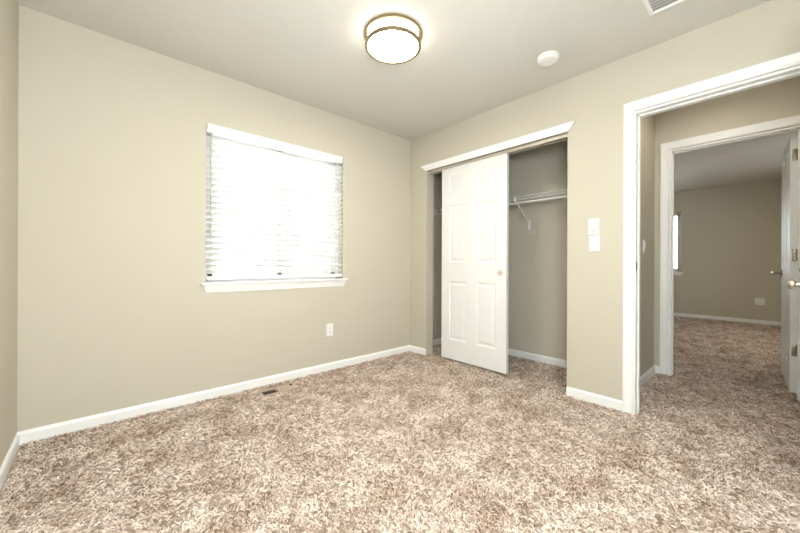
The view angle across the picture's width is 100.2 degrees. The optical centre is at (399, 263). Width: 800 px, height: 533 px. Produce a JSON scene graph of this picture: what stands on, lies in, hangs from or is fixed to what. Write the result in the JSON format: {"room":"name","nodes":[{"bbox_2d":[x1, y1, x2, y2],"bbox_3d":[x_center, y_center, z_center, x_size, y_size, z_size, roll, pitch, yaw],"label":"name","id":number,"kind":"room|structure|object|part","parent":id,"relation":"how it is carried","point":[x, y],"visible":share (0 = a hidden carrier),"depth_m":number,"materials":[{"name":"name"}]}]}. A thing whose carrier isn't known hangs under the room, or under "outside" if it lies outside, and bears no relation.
{"room":"empty bedroom","nodes":[
{"label":"empty bedroom","id":0,"kind":"room"},
{"bbox_2d":[0,0,18,466],"bbox_3d":[-1.009,-0.209,0.512,0.150,2.654,3.500,0,0,-42],"label":"wall","id":1,"kind":"structure","parent":0,"point":[9,9],"depth_m":1.66,"materials":[{"name":"paint"}]},
{"bbox_2d":[0,432,19,490],"bbox_3d":[-1.004,0.980,0.622,0.011,0.076,3.350,0,0,-42],"label":"baseboard","id":2,"kind":"structure","parent":1,"relation":"attached to","point":[5,467],"depth_m":1.65,"materials":[{"name":"white paint"}]},
{"bbox_2d":[17,5,441,431],"bbox_3d":[-0.779,-0.209,3.188,4.080,2.654,0.160,0,0,-42],"label":"wall","id":3,"kind":"structure","parent":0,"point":[115,312],"depth_m":2.27,"materials":[{"name":"paint"}]},
{"bbox_2d":[18,345,409,445],"bbox_3d":[-1.004,0.980,2.873,3.030,0.076,0.011,0,0,-42],"label":"baseboard","id":4,"kind":"structure","parent":3,"relation":"attached to","point":[38,433],"depth_m":2.37,"materials":[{"name":"white paint"}]},
{"bbox_2d":[200,134,347,292],"bbox_3d":[-1.034,-0.407,2.922,1.264,1.250,0.181,0,0,-42],"label":"window","id":5,"kind":"structure","parent":3,"relation":"attached to","point":[211,286],"depth_m":2.85,"materials":[{"name":"white plastic"}]},
{"bbox_3d":[-1.273,-0.444,2.777,0.585,1.117,0.020,0,0,-42],"label":"sash","id":6,"kind":"part","parent":5,"relation":"part of","materials":[{"name":"white plastic"}]},
{"bbox_3d":[-1.016,0.150,2.900,1.264,0.016,0.122,0,0,-42],"label":"sill","id":7,"kind":"part","parent":5,"relation":"part of","materials":[{"name":"white paint"}]},
{"bbox_3d":[-0.883,-0.443,3.159,0.585,1.117,0.020,0,0,-42],"label":"sash","id":8,"kind":"part","parent":5,"relation":"part of","materials":[{"name":"white plastic"}]},
{"bbox_2d":[206,123,342,279],"bbox_3d":[-1.012,-0.457,2.890,1.189,1.164,0.081,0,0,-42],"label":"window blind","id":9,"kind":"object","parent":3,"relation":"attached to","point":[211,129],"visible":0.88,"depth_m":2.82,"materials":[{"name":"white paint"}]},
{"bbox_3d":[-1.017,-1.004,2.902,1.178,0.045,0.050,0,0,-42],"label":"head rail","id":10,"kind":"part","parent":9,"relation":"part of","materials":[{"name":"white paint"}]},
{"bbox_3d":[-1.021,0.112,2.902,1.174,0.027,0.050,0,0,-42],"label":"rail","id":11,"kind":"part","parent":9,"relation":"part of","materials":[{"name":"white paint"}]},
{"bbox_2d":[326,323,332,335],"bbox_3d":[-0.668,0.629,3.177,0.072,0.117,0.008,0,0,-42],"label":"electrical outlet","id":12,"kind":"object","parent":3,"relation":"attached to","point":[329,327],"visible":1,"depth_m":3.17,"materials":[{"name":"white plastic"}]},
{"bbox_2d":[0,318,799,532],"bbox_3d":[2.788,1.092,3.040,9.180,0.120,5.150,0,0,-42],"label":"floor","id":13,"kind":"structure","parent":0,"point":[708,375],"depth_m":1.64,"materials":[{"name":"carpet"}]},
{"bbox_2d":[258,383,299,396],"bbox_3d":[-0.965,1.006,2.673,0.290,0.023,0.130,0,0,-42],"label":"floor vent","id":14,"kind":"object","parent":13,"relation":"in","point":[283,388],"visible":0.91,"depth_m":2.67,"materials":[{"name":"beige metal"}]},
{"bbox_3d":[-0.921,1.010,2.713,0.149,0.016,0.108,0,0,-42],"label":"damper plate","id":15,"kind":"part","parent":14,"relation":"part of","materials":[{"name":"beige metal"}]},
{"bbox_2d":[0,351,799,532],"bbox_3d":[0.130,1.013,1.648,3.030,0.021,3.310,0,0,-42],"label":"carpet","id":16,"kind":"object","parent":13,"relation":"on","point":[420,367],"visible":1,"depth_m":1.67,"materials":[{"name":"beige carpet"}]},
{"bbox_2d":[428,344,566,392],"bbox_3d":[1.043,1.017,3.404,0.680,0.021,1.930,0,0,-42],"label":"carpet","id":17,"kind":"object","parent":13,"relation":"on","point":[529,365],"visible":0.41,"depth_m":3.15,"materials":[{"name":"beige carpet"}]},
{"bbox_2d":[639,373,799,459],"bbox_3d":[2.299,1.021,2.466,1.285,0.021,0.845,0,0,-42],"label":"carpet","id":18,"kind":"object","parent":13,"relation":"on","point":[744,409],"visible":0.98,"depth_m":2.33,"materials":[{"name":"beige carpet"}]},
{"bbox_2d":[674,316,796,396],"bbox_3d":[4.368,1.029,4.435,4.425,0.021,3.100,0,0,-42],"label":"carpet","id":19,"kind":"object","parent":13,"relation":"on","point":[719,325],"visible":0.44,"depth_m":3.94,"materials":[{"name":"beige carpet"}]},
{"bbox_2d":[17,0,797,191],"bbox_3d":[2.797,-1.472,3.040,9.180,0.100,5.150,0,0,-42],"label":"ceiling","id":20,"kind":"structure","parent":0,"point":[475,57],"depth_m":2.19,"materials":[{"name":"paint"}]},
{"bbox_2d":[364,13,421,64],"bbox_3d":[-0.043,-1.388,2.087,0.358,0.090,0.358,0,0,-42],"label":"ceiling light","id":21,"kind":"object","parent":20,"relation":"attached to","point":[390,38],"visible":1,"depth_m":2.01,"materials":[{"name":"white glass"}]},
{"bbox_2d":[537,50,558,66],"bbox_3d":[1.022,-1.408,2.307,0.140,0.041,0.140,0,0,-42],"label":"smoke detector","id":22,"kind":"object","parent":20,"relation":"attached to","point":[548,58],"visible":1,"depth_m":2.28,"materials":[{"name":"white plastic"}]},
{"bbox_2d":[642,0,685,15],"bbox_3d":[1.392,-1.421,1.709,0.360,0.012,0.260,0,0,-42],"label":"ceiling vent","id":23,"kind":"object","parent":20,"relation":"in","point":[652,7],"visible":1,"depth_m":1.84,"materials":[{"name":"white metal"}]},
{"bbox_2d":[508,140,567,359],"bbox_3d":[1.361,-0.201,3.687,0.115,2.654,1.970,0,0,-42],"label":"wall","id":24,"kind":"structure","parent":0,"point":[537,288],"depth_m":3.50,"materials":[{"name":"paint"}]},
{"bbox_2d":[433,338,566,367],"bbox_3d":[1.088,0.987,3.444,0.610,0.076,1.970,0,0,-42],"label":"baseboard","id":25,"kind":"structure","parent":24,"relation":"attached to","point":[531,356],"depth_m":3.52,"materials":[{"name":"white paint"}]},
{"bbox_2d":[434,189,566,229],"bbox_3d":[1.202,-0.522,3.542,0.318,0.317,1.970,0,0,-42],"label":"closet shelf","id":26,"kind":"object","parent":24,"relation":"attached to","point":[548,197],"visible":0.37,"depth_m":3.31,"materials":[{"name":"white metal"}]},
{"bbox_3d":[1.097,-0.609,3.447,0.022,0.022,1.958,0,0,-42],"label":"hanging rod","id":27,"kind":"part","parent":26,"relation":"part of","materials":[{"name":"white metal"}]},
{"bbox_2d":[410,0,799,400],"bbox_3d":[1.286,-0.201,2.689,0.115,2.654,3.350,0,0,-42],"label":"wall","id":28,"kind":"structure","parent":0,"point":[595,99],"depth_m":2.43,"materials":[{"name":"paint"}]},
{"bbox_2d":[441,153,508,373],"bbox_3d":[0.715,-0.011,3.305,0.038,2.012,0.765,0,0,-42],"label":"door","id":29,"kind":"structure","parent":28,"relation":"in","point":[475,195],"depth_m":3.25,"materials":[{"name":"white paint"}]},
{"bbox_2d":[421,121,574,170],"bbox_3d":[0.786,-1.054,3.140,0.026,0.059,1.619,0,0,-42],"label":"trim","id":30,"kind":"structure","parent":28,"relation":"attached to","point":[566,127],"depth_m":2.97,"materials":[{"name":"white paint"}]},
{"bbox_2d":[428,132,567,173],"bbox_3d":[0.849,-1.012,3.194,0.091,0.034,1.494,0,0,-42],"label":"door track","id":31,"kind":"structure","parent":28,"relation":"attached to","point":[558,138],"depth_m":2.96,"materials":[{"name":"metal"}]},
{"bbox_2d":[410,345,621,410],"bbox_3d":[0.828,0.986,3.097,0.011,0.076,2.135,0,0,-42],"label":"baseboard","id":32,"kind":"structure","parent":28,"relation":"attached to","point":[589,397],"depth_m":2.46,"materials":[{"name":"white paint"}]},
{"bbox_2d":[588,218,598,234],"bbox_3d":[1.417,-0.271,2.448,0.014,0.117,0.072,0,0,-42],"label":"light switch","id":33,"kind":"object","parent":28,"relation":"attached to","point":[593,224],"visible":1,"depth_m":2.44,"materials":[{"name":"white plastic"}]},
{"bbox_2d":[589,235,599,251],"bbox_3d":[1.421,-0.146,2.443,0.014,0.117,0.072,0,0,-42],"label":"light switch","id":34,"kind":"object","parent":28,"relation":"attached to","point":[594,241],"visible":1,"depth_m":2.44,"materials":[{"name":"white plastic"}]},
{"bbox_2d":[622,52,799,414],"bbox_3d":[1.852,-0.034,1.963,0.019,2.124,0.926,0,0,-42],"label":"trim","id":35,"kind":"structure","parent":28,"relation":"attached to","point":[793,59],"depth_m":2.27,"materials":[{"name":"white paint"}]},
{"bbox_2d":[640,115,654,376],"bbox_3d":[1.962,-0.198,2.829,1.075,2.654,0.110,0,0,-42],"label":"wall","id":36,"kind":"structure","parent":0,"point":[647,123],"depth_m":2.97,"materials":[{"name":"paint"}]},
{"bbox_2d":[643,240,645,252],"bbox_3d":[2.106,-0.147,2.875,0.072,0.117,0.014,0,0,-42],"label":"light switch","id":37,"kind":"object","parent":36,"relation":"attached to","point":[644,241],"visible":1,"depth_m":2.86,"materials":[{"name":"white plastic"}]},
{"bbox_2d":[640,365,659,387],"bbox_3d":[2.014,0.991,2.767,1.075,0.076,0.057,0,0,-42],"label":"baseboard","id":38,"kind":"structure","parent":36,"relation":"attached to","point":[654,369],"depth_m":2.98,"materials":[{"name":"white paint"}]},
{"bbox_2d":[654,76,799,365],"bbox_3d":[2.772,-0.195,2.820,0.115,2.654,4.150,0,0,-42],"label":"wall","id":39,"kind":"structure","parent":0,"point":[781,99],"depth_m":2.84,"materials":[{"name":"paint"}]},
{"bbox_2d":[659,115,799,401],"bbox_3d":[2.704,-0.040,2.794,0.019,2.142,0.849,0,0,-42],"label":"trim","id":40,"kind":"structure","parent":39,"relation":"attached to","point":[665,148],"depth_m":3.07,"materials":[{"name":"white paint"}]},
{"bbox_2d":[770,133,797,392],"bbox_3d":[3.324,-0.001,2.874,0.782,2.012,0.186,0,0,-42],"label":"door","id":41,"kind":"structure","parent":39,"relation":"in","point":[789,224],"depth_m":2.63,"materials":[{"name":"white paint"}]},
{"bbox_2d":[674,179,781,321],"bbox_3d":[6.171,-0.182,5.893,0.160,2.654,4.150,0,0,-42],"label":"wall","id":42,"kind":"structure","parent":0,"point":[731,234],"depth_m":6.02,"materials":[{"name":"paint"}]},
{"bbox_2d":[674,212,682,274],"bbox_3d":[5.217,-0.392,6.887,0.144,1.237,0.965,0,0,-42],"label":"window","id":43,"kind":"structure","parent":42,"relation":"in","point":[677,271],"depth_m":6.59,"materials":[{"name":"white plastic"}]},
{"bbox_3d":[5.376,-0.424,6.762,0.020,1.111,0.438,0,0,-42],"label":"sash","id":44,"kind":"part","parent":43,"relation":"part of","materials":[{"name":"white plastic"}]},
{"bbox_2d":[674,313,780,325],"bbox_3d":[6.154,1.006,5.780,0.011,0.076,4.000,0,0,-42],"label":"baseboard","id":45,"kind":"structure","parent":42,"relation":"attached to","point":[741,320],"depth_m":6.02,"materials":[{"name":"white paint"}]},
{"bbox_2d":[754,298,764,304],"bbox_3d":[6.185,0.656,5.749,0.008,0.117,0.118,0,0,-42],"label":"electrical outlet","id":46,"kind":"object","parent":42,"relation":"attached to","point":[757,301],"visible":1,"depth_m":5.75,"materials":[{"name":"white plastic"}]},
{"bbox_2d":[787,279,799,288],"bbox_3d":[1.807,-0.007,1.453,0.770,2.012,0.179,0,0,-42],"label":"door knob","id":47,"kind":"object","parent":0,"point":[792,283],"depth_m":1.28,"materials":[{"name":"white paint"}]}
]}

